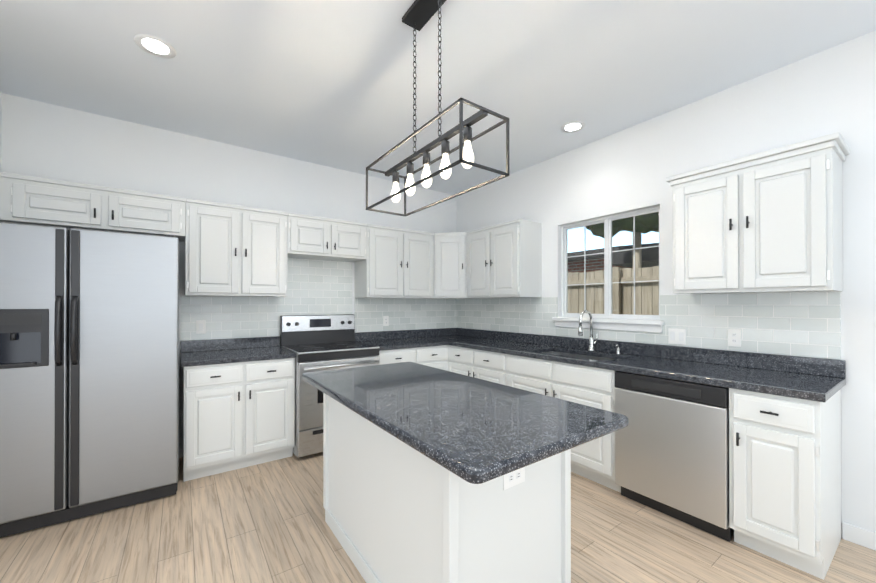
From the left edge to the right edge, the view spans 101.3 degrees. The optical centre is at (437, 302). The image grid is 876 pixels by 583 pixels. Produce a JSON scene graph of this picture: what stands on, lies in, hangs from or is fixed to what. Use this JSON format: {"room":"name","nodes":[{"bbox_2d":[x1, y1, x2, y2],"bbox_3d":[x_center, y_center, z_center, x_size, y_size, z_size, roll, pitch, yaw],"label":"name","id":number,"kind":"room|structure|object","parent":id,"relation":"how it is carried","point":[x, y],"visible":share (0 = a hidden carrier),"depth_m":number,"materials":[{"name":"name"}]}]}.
{"room":"kitchen","nodes":[
{"label":"kitchen","id":0,"kind":"room"},
{"bbox_2d":[0,92,1,171],"bbox_3d":[-2.728,-0.071,1.943,0.120,2.810,1.320,0,0,-36],"label":"wall","id":1,"kind":"structure","parent":0,"point":[0,128],"depth_m":2.50,"materials":[{"name":"white paint"}]},
{"bbox_2d":[1,93,456,457],"bbox_3d":[-1.439,-0.064,3.751,4.320,2.810,0.120,0,0,-36],"label":"wall","id":2,"kind":"structure","parent":0,"point":[47,140],"depth_m":3.13,"materials":[{"name":"white paint"}]},
{"bbox_2d":[0,172,184,241],"bbox_3d":[-2.521,-0.684,2.667,1.050,0.301,0.381,0,0,-36],"label":"upper cabinet","id":3,"kind":"object","parent":2,"relation":"attached to","point":[24,199],"visible":0.98,"depth_m":2.53,"materials":[{"name":"white paint"}]},
{"bbox_2d":[185,198,287,296],"bbox_3d":[-1.780,-0.447,3.197,0.769,0.771,0.381,0,0,-36],"label":"upper cabinet","id":4,"kind":"object","parent":2,"relation":"attached to","point":[235,250],"visible":1,"depth_m":3.04,"materials":[{"name":"white paint"}]},
{"bbox_2d":[181,257,456,340],"bbox_3d":[-0.985,0.002,3.997,3.054,0.920,0.008,0,0,-36],"label":"tile backsplash","id":5,"kind":"structure","parent":2,"relation":"attached to","point":[318,287],"depth_m":3.75,"materials":[{"name":"white tile"}]},
{"bbox_2d":[196,320,205,333],"bbox_3d":[-2.104,0.214,3.184,0.072,0.118,0.008,0,0,-36],"label":"switch plate","id":6,"kind":"object","parent":5,"relation":"attached to","point":[200,326],"visible":1,"depth_m":3.18,"materials":[{"name":"white plastic"}]},
{"bbox_2d":[383,316,388,325],"bbox_3d":[-0.617,0.213,4.250,0.072,0.118,0.008,0,0,-36],"label":"outlet","id":7,"kind":"object","parent":5,"relation":"attached to","point":[385,320],"visible":1,"depth_m":4.25,"materials":[{"name":"white plastic"}]},
{"bbox_2d":[287,213,366,261],"bbox_3d":[-1.147,-0.645,3.651,0.783,0.371,0.381,0,0,-36],"label":"upper cabinet","id":8,"kind":"object","parent":2,"relation":"attached to","point":[315,237],"visible":0.96,"depth_m":3.52,"materials":[{"name":"white paint"}]},
{"bbox_2d":[354,224,433,298],"bbox_3d":[-0.478,-0.443,4.129,0.859,0.771,0.381,0,0,-36],"label":"upper cabinet","id":9,"kind":"object","parent":2,"relation":"attached to","point":[398,263],"visible":0.98,"depth_m":3.97,"materials":[{"name":"white paint"}]},
{"bbox_2d":[355,328,454,341],"bbox_3d":[-0.354,0.384,4.436,1.469,0.099,0.020,0,0,-36],"label":"backsplash","id":10,"kind":"structure","parent":2,"relation":"attached to","point":[362,336],"depth_m":4.36,"materials":[{"name":"grey stone"}]},
{"bbox_2d":[420,232,478,298],"bbox_3d":[0.185,-0.442,4.463,0.605,0.771,0.610,0,0,-36],"label":"upper cabinet","id":11,"kind":"object","parent":2,"relation":"attached to","point":[450,265],"visible":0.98,"depth_m":4.22,"materials":[{"name":"white paint"}]},
{"bbox_2d":[0,452,875,582],"bbox_3d":[-0.363,1.373,-0.662,7.700,0.100,8.540,0,0,-36],"label":"floor","id":12,"kind":"structure","parent":0,"point":[263,523],"depth_m":1.97,"materials":[{"name":"brown wood"}]},
{"bbox_2d":[0,222,178,537],"bbox_3d":[-2.358,0.435,2.484,0.913,1.802,0.807,0,0,-36],"label":"refrigerator","id":13,"kind":"object","parent":12,"relation":"on","point":[89,331],"visible":1,"depth_m":2.20,"materials":[{"name":"grey metal"}]},
{"bbox_2d":[181,336,295,481],"bbox_3d":[-1.711,0.833,3.068,0.798,1.010,0.662,0,0,-36],"label":"base cabinet","id":14,"kind":"object","parent":12,"relation":"on","point":[238,403],"visible":1,"depth_m":2.85,"materials":[{"name":"white paint"}]},
{"bbox_2d":[181,336,295,367],"bbox_3d":[-1.720,0.397,3.083,0.798,0.138,0.632,0,0,-36],"label":"countertop","id":15,"kind":"structure","parent":14,"relation":"on","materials":[{"name":"grey stone"}]},
{"bbox_2d":[280,314,379,457],"bbox_3d":[-1.046,0.733,3.482,0.758,1.215,0.746,0,0,-36],"label":"range","id":16,"kind":"object","parent":12,"relation":"on","point":[315,343],"visible":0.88,"depth_m":3.26,"materials":[{"name":"silver metal"}]},
{"bbox_2d":[378,346,446,370],"bbox_3d":[-0.401,0.907,3.995,0.883,0.871,0.678,0,0,-36],"label":"base cabinet","id":17,"kind":"object","parent":12,"relation":"on","point":[432,356],"depth_m":3.79,"materials":[{"name":"white paint"}]},
{"bbox_2d":[323,394,570,582],"bbox_3d":[-0.064,0.898,1.873,0.660,0.871,1.272,0,0,-36],"label":"base cabinet","id":18,"kind":"object","parent":12,"relation":"on","point":[433,475],"depth_m":1.46,"materials":[{"name":"white paint"}]},
{"bbox_2d":[301,362,628,489],"bbox_3d":[-0.056,0.442,1.757,0.780,0.038,1.590,0,0,-36],"label":"countertop","id":19,"kind":"structure","parent":18,"relation":"on","point":[480,432],"depth_m":1.34,"materials":[{"name":"grey stone"}]},
{"bbox_2d":[447,346,550,385],"bbox_3d":[0.596,0.906,3.824,0.674,0.871,0.906,0,0,-36],"label":"base cabinet","id":20,"kind":"object","parent":12,"relation":"on","point":[495,366],"depth_m":3.42,"materials":[{"name":"white paint"}]},
{"bbox_2d":[360,334,466,349],"bbox_3d":[-0.168,0.452,4.193,1.490,0.038,0.632,0,0,-36],"label":"countertop","id":21,"kind":"structure","parent":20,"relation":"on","point":[384,343],"depth_m":4.02,"materials":[{"name":"grey stone"}]},
{"bbox_2d":[447,338,562,357],"bbox_3d":[0.661,0.450,3.772,0.632,0.038,1.014,0,0,-36],"label":"countertop","id":22,"kind":"structure","parent":20,"relation":"on","point":[516,348],"depth_m":3.56,"materials":[{"name":"grey stone"}]},
{"bbox_2d":[507,374,620,492],"bbox_3d":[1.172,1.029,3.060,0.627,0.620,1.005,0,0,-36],"label":"base cabinet","id":23,"kind":"object","parent":12,"relation":"on","point":[594,460],"depth_m":2.64,"materials":[{"name":"white paint"}]},
{"bbox_2d":[615,371,730,541],"bbox_3d":[1.643,0.903,2.391,0.626,0.866,0.623,0,0,-36],"label":"dishwasher","id":24,"kind":"object","parent":12,"relation":"on","point":[672,449],"visible":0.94,"depth_m":2.16,"materials":[{"name":"grey metal"}]},
{"bbox_2d":[723,386,843,579],"bbox_3d":[1.934,0.899,1.996,0.627,0.871,0.345,0,0,-36],"label":"base cabinet","id":25,"kind":"object","parent":12,"relation":"on","point":[785,459],"depth_m":1.81,"materials":[{"name":"white paint"}]},
{"bbox_2d":[595,354,845,401],"bbox_3d":[1.715,0.445,2.299,0.632,0.038,1.130,0,0,-36],"label":"countertop","id":26,"kind":"structure","parent":25,"relation":"on","point":[708,373],"depth_m":2.11,"materials":[{"name":"grey stone"}]},
{"bbox_2d":[0,0,875,194],"bbox_3d":[-0.363,-1.536,-0.650,7.700,0.100,8.540,0,0,-36],"label":"ceiling","id":27,"kind":"structure","parent":0,"point":[328,83],"depth_m":2.23,"materials":[{"name":"white paint"}]},
{"bbox_2d":[134,34,176,57],"bbox_3d":[-1.623,-1.472,2.063,0.194,0.005,0.194,0,0,-36],"label":"recessed light","id":28,"kind":"object","parent":27,"relation":"in","point":[154,46],"visible":1,"depth_m":2.06,"materials":[{"name":"white plastic"}]},
{"bbox_2d":[366,0,508,215],"bbox_3d":[-0.056,-1.001,1.763,0.260,0.948,0.850,0,0,-36],"label":"chandelier","id":29,"kind":"object","parent":27,"relation":"hanging from","point":[418,14],"visible":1,"depth_m":1.69,"materials":[{"name":"black metal"}]},
{"bbox_2d":[561,121,584,132],"bbox_3d":[1.127,-1.468,2.999,0.194,0.005,0.194,0,0,-36],"label":"recessed light","id":30,"kind":"object","parent":27,"relation":"in","point":[572,126],"visible":1,"depth_m":2.99,"materials":[{"name":"white plastic"}]},
{"bbox_2d":[457,30,875,537],"bbox_3d":[2.754,-0.073,1.502,0.120,2.810,8.420,0,0,-36],"label":"wall","id":31,"kind":"structure","parent":0,"point":[832,90],"depth_m":2.33,"materials":[{"name":"white paint"}]},
{"bbox_2d":[466,219,541,297],"bbox_3d":[0.688,-0.444,3.954,0.381,0.771,0.810,0,0,-36],"label":"upper cabinet","id":32,"kind":"object","parent":31,"relation":"attached to","point":[504,260],"visible":1,"depth_m":3.71,"materials":[{"name":"white paint"}]},
{"bbox_2d":[552,206,663,332],"bbox_3d":[1.495,-0.271,3.214,0.165,1.010,1.010,0,0,-36],"label":"window","id":33,"kind":"structure","parent":31,"relation":"in","point":[607,263],"depth_m":3.22,"materials":[{"name":"white plastic"}]},
{"bbox_2d":[457,291,840,359],"bbox_3d":[1.272,0.133,3.460,0.008,0.387,3.492,0,0,-36],"label":"tile backsplash","id":34,"kind":"structure","parent":31,"relation":"attached to","point":[806,324],"depth_m":2.49,"materials":[{"name":"white tile"}]},
{"bbox_2d":[668,328,685,344],"bbox_3d":[1.801,0.252,2.706,0.008,0.118,0.118,0,0,-36],"label":"switch plate","id":35,"kind":"object","parent":34,"relation":"attached to","point":[676,336],"visible":1,"depth_m":2.71,"materials":[{"name":"white plastic"}]},
{"bbox_2d":[728,329,740,346],"bbox_3d":[2.002,0.236,2.426,0.008,0.118,0.072,0,0,-36],"label":"electrical outlet plate","id":36,"kind":"object","parent":34,"relation":"attached to","point":[734,337],"visible":1,"depth_m":2.42,"materials":[{"name":"white plastic"}]},
{"bbox_2d":[455,328,845,377],"bbox_3d":[1.270,0.380,3.448,0.020,0.099,3.517,0,0,-36],"label":"backsplash","id":37,"kind":"structure","parent":31,"relation":"attached to","point":[833,368],"depth_m":2.62,"materials":[{"name":"grey stone"}]},
{"bbox_2d":[666,132,849,293],"bbox_3d":[1.925,-0.464,2.226,0.381,0.797,0.796,0,0,-36],"label":"upper cabinet","id":38,"kind":"object","parent":31,"relation":"attached to","point":[769,221],"visible":1,"depth_m":2.05,"materials":[{"name":"white paint"}]},
{"bbox_2d":[842,522,875,550],"bbox_3d":[3.719,1.279,0.033,0.012,0.095,4.916,0,0,-36],"label":"baseboard","id":39,"kind":"structure","parent":31,"relation":"attached to","point":[859,536],"depth_m":1.98,"materials":[{"name":"white wood"}]},
{"label":"outside","id":40,"kind":"structure","parent":0,"visible":0},
{"bbox_3d":[5.399,1.716,9.894,13.800,0.100,18.000,0,0,-36],"label":"ground","id":41,"kind":"structure","parent":40,"visible":0},
{"bbox_2d":[568,258,630,272],"bbox_3d":[4.282,0.318,13.005,6.000,2.720,7.650,0,0,-36],"label":"brick house","id":42,"kind":"structure","parent":41,"relation":"on","point":[580,268],"depth_m":8.73,"materials":[{"name":"brown brick"}]},
{"bbox_2d":[568,243,658,267],"bbox_3d":[4.571,-1.225,12.265,7.200,0.900,9.600,0,0,-36],"label":"roof","id":43,"kind":"structure","parent":42,"relation":"on","point":[628,257],"depth_m":7.41,"materials":[{"name":"grey"}]},
{"bbox_2d":[568,266,658,314],"bbox_3d":[2.049,0.561,6.272,0.110,2.180,10.002,0,0,-36],"label":"fence","id":44,"kind":"object","parent":41,"relation":"on","point":[592,309],"depth_m":5.34,"materials":[{"name":"brown wood"}]},
{"bbox_2d":[586,212,658,267],"bbox_3d":[3.552,-0.678,6.349,1.399,4.659,1.818,0,0,-36],"label":"tree","id":45,"kind":"object","parent":41,"relation":"on","point":[640,231],"depth_m":6.24,"materials":[{"name":"green plant"}]}
]}

